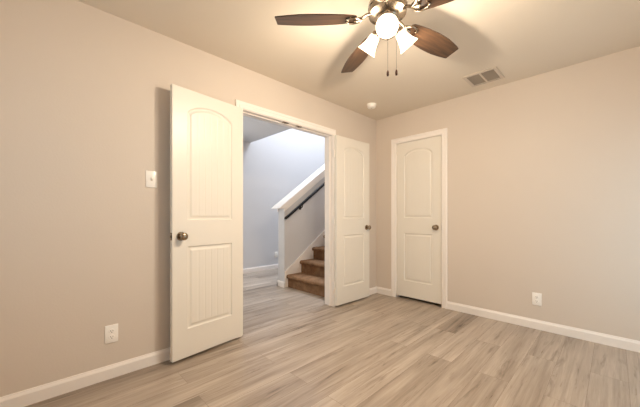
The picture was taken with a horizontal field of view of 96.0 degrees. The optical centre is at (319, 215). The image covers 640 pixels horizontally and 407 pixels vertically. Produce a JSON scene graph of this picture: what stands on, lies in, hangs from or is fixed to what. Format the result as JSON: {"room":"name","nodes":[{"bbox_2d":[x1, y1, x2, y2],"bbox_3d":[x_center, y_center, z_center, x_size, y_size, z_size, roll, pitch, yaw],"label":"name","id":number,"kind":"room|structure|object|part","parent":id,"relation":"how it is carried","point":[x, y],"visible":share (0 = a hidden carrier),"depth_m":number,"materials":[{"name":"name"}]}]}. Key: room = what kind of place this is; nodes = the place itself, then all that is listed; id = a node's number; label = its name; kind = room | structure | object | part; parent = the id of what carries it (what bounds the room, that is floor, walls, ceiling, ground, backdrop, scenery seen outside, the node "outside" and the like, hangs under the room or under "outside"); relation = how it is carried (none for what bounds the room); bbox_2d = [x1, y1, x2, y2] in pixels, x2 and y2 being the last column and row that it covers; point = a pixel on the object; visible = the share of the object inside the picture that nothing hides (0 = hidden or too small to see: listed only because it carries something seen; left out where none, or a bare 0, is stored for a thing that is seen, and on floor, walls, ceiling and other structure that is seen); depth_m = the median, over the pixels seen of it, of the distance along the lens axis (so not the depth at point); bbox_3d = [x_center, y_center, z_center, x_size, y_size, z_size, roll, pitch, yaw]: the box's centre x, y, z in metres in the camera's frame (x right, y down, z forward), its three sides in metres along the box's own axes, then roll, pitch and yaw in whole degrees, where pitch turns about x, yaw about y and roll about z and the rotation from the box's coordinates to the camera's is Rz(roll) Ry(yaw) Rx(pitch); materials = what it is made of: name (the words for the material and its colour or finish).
{"room":"empty bedroom","nodes":[
{"label":"empty bedroom","id":0,"kind":"room"},
{"bbox_2d":[0,0,375,396],"bbox_3d":[0.628,-1.515,4.010,7.550,5.200,0.133,0,0,-44],"label":"wall","id":1,"kind":"structure","parent":0,"point":[85,89],"depth_m":1.86,"materials":[{"name":"beige paint"}]},
{"bbox_2d":[105,324,117,343],"bbox_3d":[-1.397,0.790,1.931,0.074,0.120,0.010,0,0,-44],"label":"wall outlet","id":2,"kind":"object","parent":1,"relation":"attached to","point":[111,331],"visible":1,"depth_m":1.93,"materials":[{"name":"white plastic"}]},
{"bbox_2d":[146,171,156,187],"bbox_3d":[-1.223,-0.268,2.094,0.074,0.120,0.020,0,0,-44],"label":"light switch","id":3,"kind":"object","parent":1,"relation":"attached to","point":[151,176],"visible":1,"depth_m":2.10,"materials":[{"name":"white plastic"}]},
{"bbox_2d":[0,287,376,406],"bbox_3d":[-0.608,1.041,2.699,3.950,0.088,0.014,0,0,-44],"label":"baseboard","id":4,"kind":"structure","parent":1,"relation":"attached to","point":[33,395],"depth_m":1.82,"materials":[{"name":"white paint"}]},
{"bbox_2d":[170,84,242,362],"bbox_3d":[-0.874,0.052,2.321,0.166,2.022,0.627,0,0,44],"label":"door","id":5,"kind":"structure","parent":1,"relation":"in","point":[206,132],"depth_m":2.28,"materials":[{"name":"white paint"}]},
{"bbox_3d":[-1.002,0.150,2.112,0.058,0.057,0.057,0,0,39],"label":"knob","id":6,"kind":"part","parent":5,"relation":"part of","materials":[{"name":"grey metal"}]},
{"bbox_3d":[-0.892,0.542,2.338,0.035,0.622,0.389,0,0,39],"label":"square panel","id":7,"kind":"part","parent":5,"relation":"part of","materials":[{"name":"white paint"}]},
{"bbox_3d":[-0.892,-0.413,2.338,0.035,0.889,0.389,0,0,39],"label":"arched panel","id":8,"kind":"part","parent":5,"relation":"part of","materials":[{"name":"white paint"}]},
{"bbox_2d":[235,99,335,337],"bbox_3d":[-0.323,0.025,3.080,1.344,2.121,0.171,0,0,-44],"label":"door frame","id":9,"kind":"structure","parent":1,"relation":"attached to","point":[249,110],"depth_m":3.46,"materials":[{"name":"white paint"}]},
{"bbox_2d":[333,135,370,305],"bbox_3d":[0.426,0.052,3.615,0.166,2.022,0.639,0,0,44],"label":"door","id":10,"kind":"structure","parent":1,"relation":"in","point":[352,227],"depth_m":3.58,"materials":[{"name":"white paint"}]},
{"bbox_3d":[0.414,0.542,3.627,0.395,0.622,0.035,0,0,-43],"label":"square panel","id":11,"kind":"part","parent":10,"relation":"part of","materials":[{"name":"white paint"}]},
{"bbox_3d":[0.414,-0.413,3.627,0.395,0.889,0.035,0,0,-43],"label":"arched panel","id":12,"kind":"part","parent":10,"relation":"part of","materials":[{"name":"white paint"}]},
{"bbox_2d":[243,115,291,142],"bbox_3d":[-1.772,-1.555,3.447,3.570,0.280,2.417,0,0,-44],"label":"ceiling","id":13,"kind":"structure","parent":0,"point":[254,129],"depth_m":4.71,"materials":[{"name":"paint"}]},
{"bbox_2d":[243,129,324,268],"bbox_3d":[-1.193,-1.515,5.787,7.670,5.200,0.120,0,0,-44],"label":"wall","id":14,"kind":"structure","parent":0,"point":[274,165],"depth_m":5.86,"materials":[{"name":"paint"}]},
{"bbox_2d":[243,264,277,272],"bbox_3d":[-1.103,1.041,5.781,7.550,0.088,0.014,0,0,-44],"label":"baseboard","id":15,"kind":"structure","parent":14,"relation":"attached to","point":[274,266],"depth_m":5.70,"materials":[{"name":"white paint"}]},
{"bbox_2d":[278,177,324,281],"bbox_3d":[0.660,-0.763,5.647,3.505,3.696,0.150,0,0,-44],"label":"wall","id":16,"kind":"structure","parent":0,"point":[296,233],"depth_m":4.58,"materials":[{"name":"paint"}]},
{"bbox_2d":[277,280,284,287],"bbox_3d":[0.639,1.041,5.626,3.474,0.088,0.180,0,0,-44],"label":"baseboard","id":17,"kind":"structure","parent":16,"relation":"attached to","point":[279,283],"depth_m":4.41,"materials":[{"name":"white paint"}]},
{"bbox_2d":[271,164,324,211],"bbox_3d":[0.615,-1.381,5.604,3.630,2.632,0.214,0,0,-44],"label":"trim","id":18,"kind":"structure","parent":16,"relation":"attached to","point":[306,185],"depth_m":4.62,"materials":[{"name":"white paint"}]},
{"bbox_2d":[284,182,324,218],"bbox_3d":[0.585,-1.067,5.410,3.158,2.232,0.087,0,0,-44],"label":"handrail","id":19,"kind":"object","parent":16,"relation":"attached to","point":[299,207],"visible":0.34,"depth_m":4.55,"materials":[{"name":"black metal"}]},
{"bbox_2d":[285,230,324,287],"bbox_3d":[1.065,-0.280,5.235,3.501,2.731,1.007,0,0,-44],"label":"trim","id":20,"kind":"structure","parent":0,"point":[295,267],"depth_m":4.64,"materials":[{"name":"white paint"}]},
{"bbox_2d":[25,268,639,406],"bbox_3d":[0.814,1.135,3.819,7.950,0.100,5.900,0,0,-44],"label":"floor","id":21,"kind":"structure","parent":0,"point":[294,349],"depth_m":2.10,"materials":[{"name":"plastic"}]},
{"bbox_2d":[286,235,324,296],"bbox_3d":[1.379,-0.245,5.542,4.334,2.660,0.975,0,0,-44],"label":"staircase","id":22,"kind":"structure","parent":21,"relation":"on","point":[311,278],"depth_m":4.28,"materials":[{"name":"brown carpet"}]},
{"bbox_2d":[77,0,639,119],"bbox_3d":[0.460,-1.415,1.606,4.190,0.120,3.070,0,0,-44],"label":"ceiling","id":23,"kind":"structure","parent":0,"point":[523,39],"depth_m":2.21,"materials":[{"name":"paint"}]},
{"bbox_2d":[275,0,458,75],"bbox_3d":[0.436,-1.089,1.709,1.287,0.531,1.275,0,0,-44],"label":"ceiling fan","id":24,"kind":"object","parent":23,"relation":"hanging from","point":[387,15],"visible":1,"depth_m":1.73,"materials":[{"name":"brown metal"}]},
{"bbox_3d":[-0.024,-1.177,1.729,0.481,0.006,0.150,0,13,2],"label":"blade","id":25,"kind":"part","parent":24,"relation":"part of","materials":[{"name":"brown wood"}]},
{"bbox_3d":[0.285,-1.177,2.126,0.150,0.006,0.481,-14,4,-15],"label":"blade","id":26,"kind":"part","parent":24,"relation":"part of","materials":[{"name":"brown wood"}]},
{"bbox_3d":[0.308,-1.061,1.805,0.122,0.132,0.132,0,0,-44],"label":"lamp shade","id":27,"kind":"part","parent":24,"relation":"part of","materials":[{"name":"white glass"}]},
{"bbox_3d":[0.375,-1.061,1.583,0.128,0.132,0.119,0,0,-44],"label":"lamp shade","id":28,"kind":"part","parent":24,"relation":"part of","materials":[{"name":"white glass"}]},
{"bbox_3d":[0.377,-1.080,1.608,0.063,0.070,0.053,0,0,-44],"label":"bulb","id":29,"kind":"part","parent":24,"relation":"part of","materials":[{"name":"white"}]},
{"bbox_3d":[0.450,-0.990,1.697,0.002,0.260,0.001,0,0,-44],"label":"pull chain","id":30,"kind":"part","parent":24,"relation":"part of","materials":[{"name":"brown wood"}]},
{"bbox_3d":[0.533,-1.061,1.748,0.129,0.132,0.116,0,0,-44],"label":"lamp shade","id":31,"kind":"part","parent":24,"relation":"part of","materials":[{"name":"white glass"}]},
{"bbox_3d":[0.756,-1.177,1.952,0.481,0.006,0.150,0,-13,-34],"label":"blade","id":32,"kind":"part","parent":24,"relation":"part of","materials":[{"name":"brown wood"}]},
{"bbox_3d":[0.734,-1.177,1.451,0.481,0.006,0.150,0,-13,39],"label":"blade","id":33,"kind":"part","parent":24,"relation":"part of","materials":[{"name":"brown wood"}]},
{"bbox_2d":[367,103,375,108],"bbox_3d":[0.626,-1.332,3.500,0.116,0.046,0.116,0,0,-44],"label":"smoke detector","id":34,"kind":"object","parent":23,"relation":"attached to","point":[369,105],"visible":1,"depth_m":3.46,"materials":[{"name":"white plastic"}]},
{"bbox_2d":[462,66,504,86],"bbox_3d":[1.593,-1.349,2.808,0.292,0.011,0.292,0,0,-44],"label":"ceiling vent","id":35,"kind":"object","parent":23,"relation":"in","point":[491,74],"visible":1,"depth_m":2.80,"materials":[{"name":"metal"}]},
{"bbox_3d":[1.555,-1.349,2.857,0.241,0.010,0.108,0,0,-44],"label":"louver panel","id":36,"kind":"part","parent":35,"relation":"part of","materials":[{"name":"grey metal"}]},
{"bbox_3d":[1.641,-1.349,2.768,0.241,0.010,0.108,0,0,-44],"label":"louver panel","id":37,"kind":"part","parent":35,"relation":"part of","materials":[{"name":"grey metal"}]},
{"bbox_2d":[376,46,639,340],"bbox_3d":[1.873,-0.135,3.072,0.120,2.440,2.950,0,0,-44],"label":"wall","id":38,"kind":"structure","parent":0,"point":[543,170],"depth_m":2.73,"materials":[{"name":"beige paint"}]},
{"bbox_2d":[396,136,441,303],"bbox_3d":[1.268,0.046,3.671,0.166,2.010,0.609,0,0,-38],"label":"door","id":39,"kind":"structure","parent":38,"relation":"in","point":[419,162],"depth_m":3.62,"materials":[{"name":"white paint"}]},
{"bbox_3d":[1.248,0.533,3.656,0.035,0.619,0.378,0,0,-44],"label":"square panel","id":40,"kind":"part","parent":39,"relation":"part of","materials":[{"name":"white paint"}]},
{"bbox_3d":[1.248,-0.417,3.656,0.035,0.884,0.378,0,0,-44],"label":"arched panel","id":41,"kind":"part","parent":39,"relation":"part of","materials":[{"name":"white paint"}]},
{"bbox_2d":[391,128,446,308],"bbox_3d":[1.270,0.026,3.676,0.140,2.117,0.744,0,0,-44],"label":"door frame","id":42,"kind":"structure","parent":38,"relation":"attached to","point":[441,132],"depth_m":3.63,"materials":[{"name":"white paint"}]},
{"bbox_2d":[376,286,639,352],"bbox_3d":[1.825,1.041,3.025,0.014,0.088,2.950,0,0,-44],"label":"baseboard","id":43,"kind":"structure","parent":38,"relation":"attached to","point":[610,340],"depth_m":2.70,"materials":[{"name":"white paint"}]},
{"bbox_2d":[532,292,541,305],"bbox_3d":[2.082,0.798,2.765,0.010,0.120,0.074,0,0,-44],"label":"wall outlet","id":44,"kind":"object","parent":38,"relation":"attached to","point":[536,297],"visible":1,"depth_m":2.76,"materials":[{"name":"white plastic"}]}
]}

